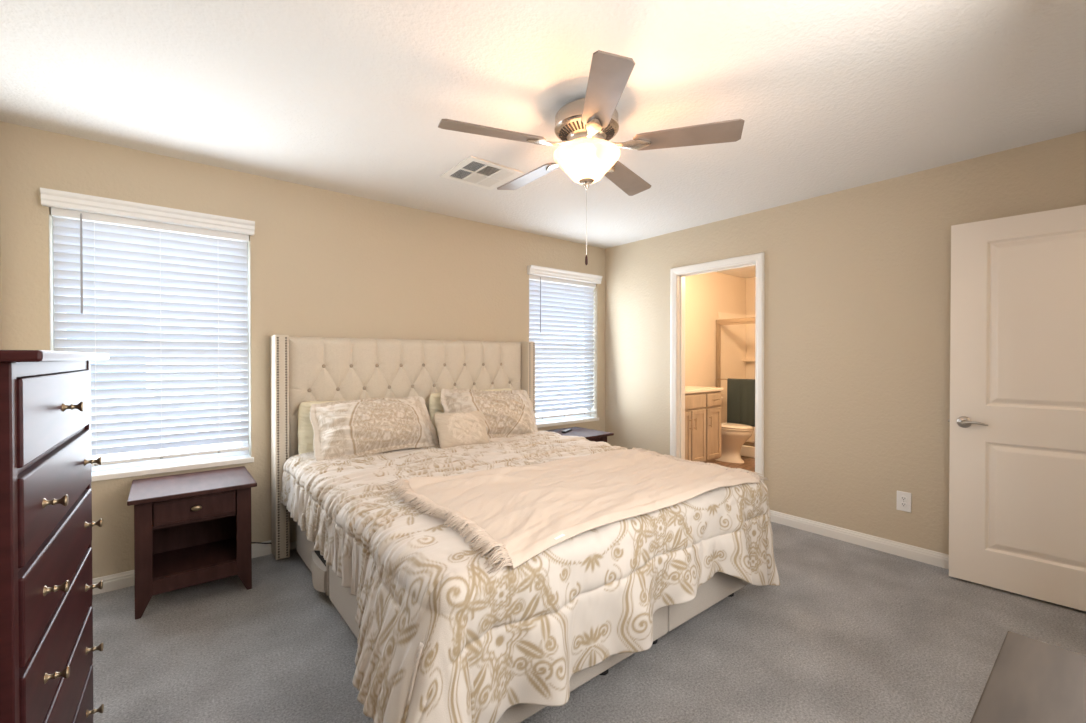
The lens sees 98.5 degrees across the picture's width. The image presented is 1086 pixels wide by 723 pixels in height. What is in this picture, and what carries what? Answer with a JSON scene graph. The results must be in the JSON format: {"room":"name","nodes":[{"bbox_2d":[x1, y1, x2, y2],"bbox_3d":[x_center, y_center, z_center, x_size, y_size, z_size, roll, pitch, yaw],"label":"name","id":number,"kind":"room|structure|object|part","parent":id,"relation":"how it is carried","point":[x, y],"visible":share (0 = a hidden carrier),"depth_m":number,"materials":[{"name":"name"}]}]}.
{"room":"bedroom","nodes":[
{"label":"bedroom","id":0,"kind":"room"},
{"bbox_2d":[0,212,1,349],"bbox_3d":[-1.487,0.050,0.771,0.100,2.440,3.890,0,1,-39],"label":"wall","id":1,"kind":"structure","parent":0,"point":[0,212],"depth_m":2.30,"materials":[{"name":"beige paint"}]},
{"bbox_2d":[0,121,745,578],"bbox_3d":[0.064,0.017,4.629,7.370,2.440,0.170,0,1,-39],"label":"wall","id":2,"kind":"structure","parent":0,"point":[322,263],"depth_m":3.16,"materials":[{"name":"beige paint"}]},
{"bbox_2d":[53,220,253,481],"bbox_3d":[-2.241,-0.083,2.745,0.911,1.448,0.172,0,1,-39],"label":"window","id":3,"kind":"structure","parent":2,"relation":"in","point":[114,471],"depth_m":2.77,"materials":[{"name":"white wood"}]},
{"bbox_2d":[40,187,254,466],"bbox_3d":[-2.204,-0.155,2.695,0.927,1.444,0.125,0,1,-39],"label":"window blind","id":4,"kind":"object","parent":3,"relation":"attached to","point":[125,245],"visible":0.86,"depth_m":2.70,"materials":[{"name":"white plastic"}]},
{"bbox_3d":[-2.440,-0.105,2.553,0.002,1.320,0.050,0,1,-39],"label":"ladder cord","id":5,"kind":"part","parent":4,"relation":"part of","materials":[{"name":"white fabric"}]},
{"bbox_3d":[-2.226,-0.107,2.726,0.002,1.320,0.050,0,1,-39],"label":"ladder cord","id":6,"kind":"part","parent":4,"relation":"part of","materials":[{"name":"white fabric"}]},
{"bbox_3d":[-2.226,0.557,2.732,0.863,0.020,0.050,0,1,-39],"label":"rail","id":7,"kind":"part","parent":4,"relation":"part of","materials":[{"name":"white plastic"}]},
{"bbox_3d":[-2.013,-0.108,2.899,0.002,1.320,0.050,0,1,-39],"label":"ladder cord","id":8,"kind":"part","parent":4,"relation":"part of","materials":[{"name":"white fabric"}]},
{"bbox_3d":[-2.227,0.626,2.733,0.911,0.030,0.127,0,1,-39],"label":"sill","id":9,"kind":"part","parent":3,"relation":"part of","materials":[{"name":"white"}]},
{"bbox_2d":[92,540,296,594],"bbox_3d":[-1.000,1.203,3.672,4.300,0.085,0.013,0,1,-39],"label":"baseboard","id":10,"kind":"structure","parent":2,"relation":"attached to","point":[121,580],"depth_m":2.59,"materials":[{"name":"white wood"}]},
{"bbox_2d":[536,326,598,427],"bbox_3d":[0.181,-0.100,4.709,0.929,1.448,0.172,0,1,-39],"label":"window","id":11,"kind":"structure","parent":2,"relation":"in","point":[547,422],"depth_m":4.74,"materials":[{"name":"white"}]},
{"bbox_2d":[527,265,602,418],"bbox_3d":[0.218,-0.171,4.660,0.945,1.444,0.125,0,1,-39],"label":"window blind","id":12,"kind":"object","parent":11,"relation":"attached to","point":[556,295],"visible":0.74,"depth_m":4.67,"materials":[{"name":"white plastic"}]},
{"bbox_3d":[0.197,0.541,4.696,0.881,0.020,0.050,0,1,-39],"label":"rail","id":13,"kind":"part","parent":12,"relation":"part of","materials":[{"name":"white plastic"}]},
{"bbox_3d":[0.414,-0.125,4.867,0.002,1.320,0.050,0,1,-39],"label":"ladder cord","id":14,"kind":"part","parent":12,"relation":"part of","materials":[{"name":"white fabric"}]},
{"bbox_3d":[0.196,0.610,4.698,0.929,0.030,0.127,0,1,-39],"label":"sill","id":15,"kind":"part","parent":11,"relation":"part of","materials":[{"name":"white wood"}]},
{"bbox_2d":[0,0,1085,277],"bbox_3d":[1.325,-1.250,3.143,7.470,0.120,4.050,0,1,-39],"label":"ceiling","id":16,"kind":"structure","parent":0,"point":[350,97],"depth_m":2.03,"materials":[{"name":"white paint"}]},
{"bbox_2d":[440,156,522,189],"bbox_3d":[-0.390,-1.184,2.964,0.380,0.010,0.380,0,1,-39],"label":"ceiling vent","id":17,"kind":"object","parent":16,"relation":"in","point":[472,170],"visible":1,"depth_m":2.94,"materials":[{"name":"white metal"}]},
{"bbox_2d":[438,50,744,264],"bbox_3d":[0.174,-0.816,2.210,1.313,0.734,1.252,0,1,-39],"label":"ceiling fan","id":18,"kind":"object","parent":16,"relation":"hanging from","point":[587,124],"visible":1,"depth_m":2.06,"materials":[{"name":"brown wood"}]},
{"bbox_3d":[-0.213,-0.986,2.016,0.457,0.036,0.139,0,1,-21],"label":"blade","id":19,"kind":"part","parent":18,"relation":"part of","materials":[{"name":"brown wood"}]},
{"bbox_3d":[-0.073,-0.991,2.520,0.139,0.036,0.458,0,1,-39],"label":"blade","id":20,"kind":"part","parent":18,"relation":"part of","materials":[{"name":"brown wood"}]},
{"bbox_3d":[0.143,-0.928,2.193,0.052,0.068,0.051,0,1,-39],"label":"bulb","id":21,"kind":"part","parent":18,"relation":"part of","materials":[{"name":"beige glass"}]},
{"bbox_3d":[0.202,-0.645,2.175,0.003,0.315,0.003,0,1,-39],"label":"pull chain","id":22,"kind":"part","parent":18,"relation":"part of","materials":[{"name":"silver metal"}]},
{"bbox_3d":[0.213,-0.928,2.111,0.052,0.068,0.051,0,1,-39],"label":"bulb","id":23,"kind":"part","parent":18,"relation":"part of","materials":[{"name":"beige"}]},
{"bbox_3d":[0.249,-0.929,2.213,0.052,0.068,0.051,0,1,-39],"label":"bulb","id":24,"kind":"part","parent":18,"relation":"part of","materials":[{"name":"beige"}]},
{"bbox_3d":[0.222,-0.984,1.729,0.139,0.036,0.457,0,0,-3],"label":"blade","id":25,"kind":"part","parent":18,"relation":"part of","materials":[{"name":"brown wood"}]},
{"bbox_3d":[0.446,-0.991,2.542,0.139,0.036,0.457,0,1,33],"label":"blade","id":26,"kind":"part","parent":18,"relation":"part of","materials":[{"name":"brown wood"}]},
{"bbox_3d":[0.629,-0.987,2.054,0.457,0.036,0.139,0,0,15],"label":"blade","id":27,"kind":"part","parent":18,"relation":"part of","materials":[{"name":"brown wood"}]},
{"bbox_2d":[92,456,1085,722],"bbox_3d":[1.325,1.300,3.164,7.470,0.100,4.050,0,1,-39],"label":"floor","id":28,"kind":"structure","parent":0,"point":[849,632],"depth_m":2.04,"materials":[{"name":"carpet"}]},
{"bbox_2d":[0,350,109,722],"bbox_3d":[-1.377,0.622,1.117,0.420,1.290,0.925,0,1,-37],"label":"dresser","id":29,"kind":"object","parent":28,"relation":"on","point":[47,649],"visible":1,"depth_m":1.04,"materials":[{"name":"brown wood"}]},
{"bbox_3d":[-1.249,0.117,1.210,0.022,0.174,0.785,0,1,-37],"label":"drawer","id":30,"kind":"part","parent":29,"relation":"part of","materials":[{"name":"brown wood"}]},
{"bbox_3d":[-1.249,0.310,1.211,0.022,0.174,0.785,0,1,-37],"label":"drawer","id":31,"kind":"part","parent":29,"relation":"part of","materials":[{"name":"brown wood"}]},
{"bbox_3d":[-1.249,0.504,1.213,0.022,0.174,0.785,0,1,-37],"label":"drawer","id":32,"kind":"part","parent":29,"relation":"part of","materials":[{"name":"brown wood"}]},
{"bbox_3d":[-1.082,0.312,1.040,0.038,0.026,0.026,0,1,-37],"label":"knob","id":33,"kind":"part","parent":29,"relation":"part of","materials":[{"name":"gold metal"}]},
{"bbox_3d":[-1.082,0.505,1.041,0.038,0.026,0.026,0,1,-37],"label":"knob","id":34,"kind":"part","parent":29,"relation":"part of","materials":[{"name":"gold metal"}]},
{"bbox_3d":[-1.249,0.697,1.214,0.022,0.174,0.785,0,1,-37],"label":"drawer","id":35,"kind":"part","parent":29,"relation":"part of","materials":[{"name":"brown wood"}]},
{"bbox_3d":[-1.082,0.699,1.043,0.038,0.026,0.026,0,1,-37],"label":"knob","id":36,"kind":"part","parent":29,"relation":"part of","materials":[{"name":"gold metal"}]},
{"bbox_3d":[-1.249,0.891,1.216,0.022,0.174,0.785,0,1,-37],"label":"drawer","id":37,"kind":"part","parent":29,"relation":"part of","materials":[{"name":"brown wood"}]},
{"bbox_3d":[-1.206,0.117,1.202,0.038,0.026,0.026,0,1,-37],"label":"knob","id":38,"kind":"part","parent":29,"relation":"part of","materials":[{"name":"gold metal"}]},
{"bbox_3d":[-1.249,1.084,1.218,0.022,0.174,0.785,0,1,-37],"label":"drawer","id":39,"kind":"part","parent":29,"relation":"part of","materials":[{"name":"brown wood"}]},
{"bbox_3d":[-1.386,0.308,1.443,0.038,0.026,0.026,0,1,-37],"label":"knob","id":40,"kind":"part","parent":29,"relation":"part of","materials":[{"name":"gold metal"}]},
{"bbox_3d":[-1.386,0.502,1.444,0.038,0.026,0.026,0,1,-37],"label":"knob","id":41,"kind":"part","parent":29,"relation":"part of","materials":[{"name":"gold metal"}]},
{"bbox_3d":[-1.386,0.695,1.446,0.038,0.026,0.026,0,1,-37],"label":"knob","id":42,"kind":"part","parent":29,"relation":"part of","materials":[{"name":"gold metal"}]},
{"bbox_3d":[-1.386,0.889,1.448,0.038,0.026,0.026,0,1,-37],"label":"knob","id":43,"kind":"part","parent":29,"relation":"part of","materials":[{"name":"gold metal"}]},
{"bbox_3d":[-1.386,1.082,1.449,0.038,0.026,0.026,0,1,-37],"label":"knob","id":44,"kind":"part","parent":29,"relation":"part of","materials":[{"name":"gold metal"}]},
{"bbox_2d":[127,466,256,619],"bbox_3d":[-1.915,0.956,2.572,0.529,0.597,0.505,0,1,-39],"label":"nightstand","id":45,"kind":"object","parent":28,"relation":"on","point":[191,529],"visible":1,"depth_m":2.50,"materials":[{"name":"brown wood"}]},
{"bbox_3d":[-1.970,0.969,2.309,0.068,0.575,0.035,0,1,-39],"label":"leg","id":46,"kind":"part","parent":45,"relation":"part of","materials":[{"name":"brown wood"}]},
{"bbox_3d":[-1.807,0.690,2.439,0.355,0.019,0.024,0,1,-39],"label":"drawer rail","id":47,"kind":"part","parent":45,"relation":"part of","materials":[{"name":"brown wood"}]},
{"bbox_3d":[-2.062,0.915,2.755,0.443,0.475,0.010,0,1,-39],"label":"panel","id":48,"kind":"part","parent":45,"relation":"part of","materials":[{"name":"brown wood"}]},
{"bbox_2d":[153,537,235,579],"bbox_3d":[-1.939,1.095,2.604,0.443,0.018,0.383,0,1,-39],"label":"shelf","id":49,"kind":"object","parent":45,"relation":"attached to","point":[179,559],"depth_m":2.61,"materials":[{"name":"brown wood"}]},
{"bbox_3d":[-1.802,0.760,2.433,0.343,0.120,0.021,0,1,-39],"label":"drawer","id":50,"kind":"part","parent":45,"relation":"part of","materials":[{"name":"brown wood"}]},
{"bbox_3d":[-1.789,0.756,2.416,0.045,0.029,0.027,0,1,-39],"label":"knob","id":51,"kind":"part","parent":45,"relation":"part of","materials":[{"name":"gold metal"}]},
{"bbox_3d":[-1.644,0.967,2.573,0.068,0.575,0.035,0,1,-39],"label":"leg","id":52,"kind":"part","parent":45,"relation":"part of","materials":[{"name":"brown wood"}]},
{"bbox_2d":[270,335,746,722],"bbox_3d":[-0.272,0.543,2.821,2.051,1.418,2.207,0,1,-39],"label":"bed","id":53,"kind":"object","parent":28,"relation":"on","point":[303,369],"visible":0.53,"depth_m":3.14,"materials":[{"name":"fabric"}]},
{"bbox_3d":[-1.648,0.537,2.915,0.012,1.382,0.004,0,1,-39],"label":"nailhead trim","id":54,"kind":"part","parent":53,"relation":"part of","materials":[{"name":"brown metal"}]},
{"bbox_3d":[-1.612,0.537,2.944,0.012,1.382,0.004,0,1,-39],"label":"nailhead trim","id":55,"kind":"part","parent":53,"relation":"part of","materials":[{"name":"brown metal"}]},
{"bbox_3d":[-0.955,0.513,3.663,1.895,1.345,0.037,0,1,-39],"label":"headboard","id":56,"kind":"part","parent":53,"relation":"part of","materials":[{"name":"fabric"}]},
{"bbox_3d":[-1.313,1.070,2.688,0.045,0.263,0.725,0,1,-39],"label":"rail","id":57,"kind":"part","parent":53,"relation":"part of","materials":[{"name":"fabric"}]},
{"bbox_2d":[298,401,334,453],"bbox_3d":[-1.245,0.449,3.192,0.767,0.387,0.178,0,1,-37],"label":"pillow","id":58,"kind":"object","parent":53,"relation":"on","point":[305,428],"visible":0.09,"depth_m":2.97,"materials":[{"name":"beige fabric"}]},
{"bbox_3d":[-0.673,1.077,1.898,0.045,0.263,1.258,0,1,-39],"label":"rail","id":59,"kind":"part","parent":53,"relation":"part of","materials":[{"name":"fabric"}]},
{"bbox_3d":[-0.926,0.328,3.626,1.895,0.995,0.062,0,1,-39],"label":"tufted panel","id":60,"kind":"part","parent":53,"relation":"part of","materials":[{"name":"fabric"}]},
{"bbox_2d":[280,431,779,722],"bbox_3d":[-0.186,0.865,2.649,2.154,0.620,2.282,0,1,-39],"label":"comforter","id":61,"kind":"object","parent":53,"relation":"on","point":[442,638],"visible":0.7,"depth_m":1.67,"materials":[{"name":"beige fabric"}]},
{"bbox_2d":[310,396,437,460],"bbox_3d":[-1.077,0.423,3.044,0.791,0.350,0.325,0,1,-38],"label":"pillow sham","id":62,"kind":"object","parent":61,"relation":"on","point":[370,426],"visible":0.99,"depth_m":2.92,"materials":[{"name":"beige fabric"}]},
{"bbox_2d":[434,411,488,447],"bbox_3d":[-0.556,0.479,3.230,0.395,0.260,0.187,0,1,-42],"label":"cushion","id":63,"kind":"object","parent":61,"relation":"on","point":[454,429],"visible":0.84,"depth_m":3.16,"materials":[{"name":"fabric"}]},
{"bbox_2d":[429,388,511,435],"bbox_3d":[-0.549,0.427,3.778,0.785,0.392,0.166,0,1,-35],"label":"pillow","id":64,"kind":"object","parent":61,"relation":"on","point":[435,406],"visible":0.09,"depth_m":3.54,"materials":[{"name":"beige fabric"}]},
{"bbox_2d":[440,389,537,438],"bbox_3d":[-0.386,0.409,3.611,0.792,0.409,0.313,0,1,-35],"label":"pillow sham","id":65,"kind":"object","parent":61,"relation":"on","point":[507,413],"visible":0.62,"depth_m":3.52,"materials":[{"name":"beige fabric"}]},
{"bbox_2d":[387,448,767,576],"bbox_3d":[0.236,0.582,2.281,1.736,0.105,0.925,0,1,-39],"label":"throw blanket","id":66,"kind":"object","parent":61,"relation":"on","point":[525,511],"visible":1,"depth_m":2.02,"materials":[{"name":"beige fabric"}]},
{"bbox_3d":[-0.080,0.526,4.186,0.012,1.382,0.004,0,1,-39],"label":"nailhead trim","id":67,"kind":"part","parent":53,"relation":"part of","materials":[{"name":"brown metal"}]},
{"bbox_3d":[0.121,1.078,1.752,1.087,0.263,0.045,0,1,-39],"label":"foot rail","id":68,"kind":"part","parent":53,"relation":"part of","materials":[{"name":"fabric"}]},
{"bbox_3d":[0.834,1.073,2.330,0.736,0.263,0.045,0,1,-39],"label":"foot rail","id":69,"kind":"part","parent":53,"relation":"part of","materials":[{"name":"fabric"}]},
{"bbox_2d":[546,427,613,441],"bbox_3d":[0.277,0.942,4.246,0.529,0.597,0.505,0,1,-39],"label":"nightstand","id":70,"kind":"object","parent":28,"relation":"on","point":[590,434],"visible":0.14,"depth_m":4.21,"materials":[{"name":"brown wood"}]},
{"bbox_3d":[0.390,0.746,4.107,0.343,0.120,0.021,0,1,-39],"label":"drawer","id":71,"kind":"part","parent":70,"relation":"part of","materials":[{"name":"brown wood"}]},
{"bbox_2d":[685,386,722,463],"bbox_3d":[1.458,0.724,5.271,1.237,1.015,0.581,0,1,-39],"label":"bathroom vanity","id":72,"kind":"object","parent":28,"relation":"on","point":[702,404],"visible":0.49,"depth_m":5.21,"materials":[{"name":"brown wood"}]},
{"bbox_3d":[1.488,0.822,4.983,0.270,0.575,0.026,0,1,-39],"label":"door","id":73,"kind":"part","parent":72,"relation":"part of","materials":[{"name":"brown wood"}]},
{"bbox_3d":[1.714,0.820,5.165,0.270,0.575,0.026,0,1,-39],"label":"door","id":74,"kind":"part","parent":72,"relation":"part of","materials":[{"name":"brown wood"}]},
{"bbox_2d":[685,386,722,393],"bbox_3d":[1.449,0.279,5.278,1.237,0.125,0.554,0,1,-39],"label":"countertop","id":75,"kind":"structure","parent":72,"relation":"on","point":[688,389],"depth_m":5.31,"materials":[{"name":"beige stone"}]},
{"bbox_3d":[1.952,0.436,5.356,0.295,0.146,0.026,0,1,-39],"label":"drawer","id":76,"kind":"part","parent":72,"relation":"part of","materials":[{"name":"brown wood"}]},
{"bbox_3d":[1.952,0.819,5.359,0.295,0.575,0.026,0,1,-39],"label":"door","id":77,"kind":"part","parent":72,"relation":"part of","materials":[{"name":"brown wood"}]},
{"bbox_2d":[715,397,753,462],"bbox_3d":[2.273,0.845,5.849,0.450,0.765,0.711,0,1,-39],"label":"toilet","id":78,"kind":"object","parent":28,"relation":"on","point":[733,435],"visible":0.48,"depth_m":5.67,"materials":[{"name":"white ceramic"}]},
{"bbox_3d":[2.300,1.030,5.817,0.364,0.395,0.605,0,1,-39],"label":"bowl","id":79,"kind":"part","parent":78,"relation":"part of","materials":[{"name":"white ceramic"}]},
{"bbox_3d":[2.336,0.820,5.771,0.376,0.021,0.510,0,1,-39],"label":"seat","id":80,"kind":"part","parent":78,"relation":"part of","materials":[{"name":"white ceramic"}]},
{"bbox_3d":[2.337,0.793,5.770,0.374,0.029,0.506,0,1,-39],"label":"lid","id":81,"kind":"part","parent":78,"relation":"part of","materials":[{"name":"white ceramic"}]},
{"bbox_2d":[716,312,755,457],"bbox_3d":[3.187,0.276,5.946,0.858,1.900,1.718,0,1,-39],"label":"shower enclosure","id":82,"kind":"object","parent":28,"relation":"on","point":[735,333],"visible":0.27,"depth_m":6.58,"materials":[{"name":"white ceramic"}]},
{"bbox_2d":[727,378,754,426],"bbox_3d":[2.645,0.523,5.939,0.053,0.595,0.646,0,1,-39],"label":"towel","id":83,"kind":"object","parent":82,"relation":"hanging from","point":[740,392],"visible":0.55,"depth_m":6.02,"materials":[{"name":"green fabric"}]},
{"bbox_2d":[970,631,1085,722],"bbox_3d":[0.634,0.892,0.442,0.950,0.760,0.423,0,1,-39],"label":"dresser","id":84,"kind":"object","parent":28,"relation":"on","point":[1030,680],"visible":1,"depth_m":0.74,"materials":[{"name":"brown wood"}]},
{"bbox_2d":[746,277,755,314],"bbox_3d":[3.648,0.005,6.139,0.100,2.440,2.340,0,1,-39],"label":"wall","id":85,"kind":"structure","parent":0,"point":[750,282],"depth_m":6.81,"materials":[{"name":"beige paint"}]},
{"bbox_2d":[605,131,1085,554],"bbox_3d":[1.888,0.026,3.610,0.120,2.440,4.050,0,1,-39],"label":"wall","id":86,"kind":"structure","parent":0,"point":[857,288],"depth_m":3.23,"materials":[{"name":"beige paint"}]},
{"bbox_2d":[670,252,764,481],"bbox_3d":[1.516,0.189,4.070,0.160,2.105,0.874,0,1,-39],"label":"trim","id":87,"kind":"structure","parent":86,"relation":"attached to","point":[678,274],"depth_m":4.31,"materials":[{"name":"white wood"}]},
{"bbox_2d":[770,510,948,568],"bbox_3d":[1.849,1.204,3.563,0.013,0.085,3.770,0,1,-39],"label":"baseboard","id":88,"kind":"structure","parent":86,"relation":"attached to","point":[919,554],"depth_m":3.16,"materials":[{"name":"white wood"}]},
{"bbox_2d":[897,491,910,512],"bbox_3d":[2.309,0.896,2.995,0.010,0.124,0.076,0,1,-39],"label":"wall outlet","id":89,"kind":"object","parent":86,"relation":"attached to","point":[903,498],"visible":1,"depth_m":2.99,"materials":[{"name":"white plastic"}]},
{"bbox_3d":[1.409,0.050,0.692,4.300,2.440,0.120,0,1,-39],"label":"wall","id":90,"kind":"structure","parent":0,"visible":0},
{"bbox_2d":[948,205,1085,610],"bbox_3d":[2.666,0.232,2.378,0.154,2.020,0.925,0,1,-43],"label":"door","id":91,"kind":"structure","parent":90,"relation":"in","point":[1017,467],"depth_m":2.49,"materials":[{"name":"painted wood"},{"name":"nickel handle"}]},
{"bbox_3d":[2.389,0.343,2.607,0.060,0.065,0.135,0,1,-43],"label":"handle","id":92,"kind":"part","parent":91,"relation":"part of","materials":[{"name":"silver metal"}]},
{"label":"outside","id":93,"kind":"structure","parent":0,"visible":0},
{"bbox_2d":[577,391,583,412],"bbox_3d":[-4.638,1.426,8.907,32.000,0.150,12.340,0,1,-39],"label":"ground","id":94,"kind":"structure","parent":93,"point":[578,410],"depth_m":12.85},
{"bbox_2d":[66,279,576,460],"bbox_3d":[-6.180,-0.797,8.726,14.800,4.300,5.850,0,1,-39],"label":"neighbouring house","id":95,"kind":"structure","parent":94,"relation":"on","point":[231,444],"depth_m":6.46,"materials":[{"name":"beige paint"}]}
]}

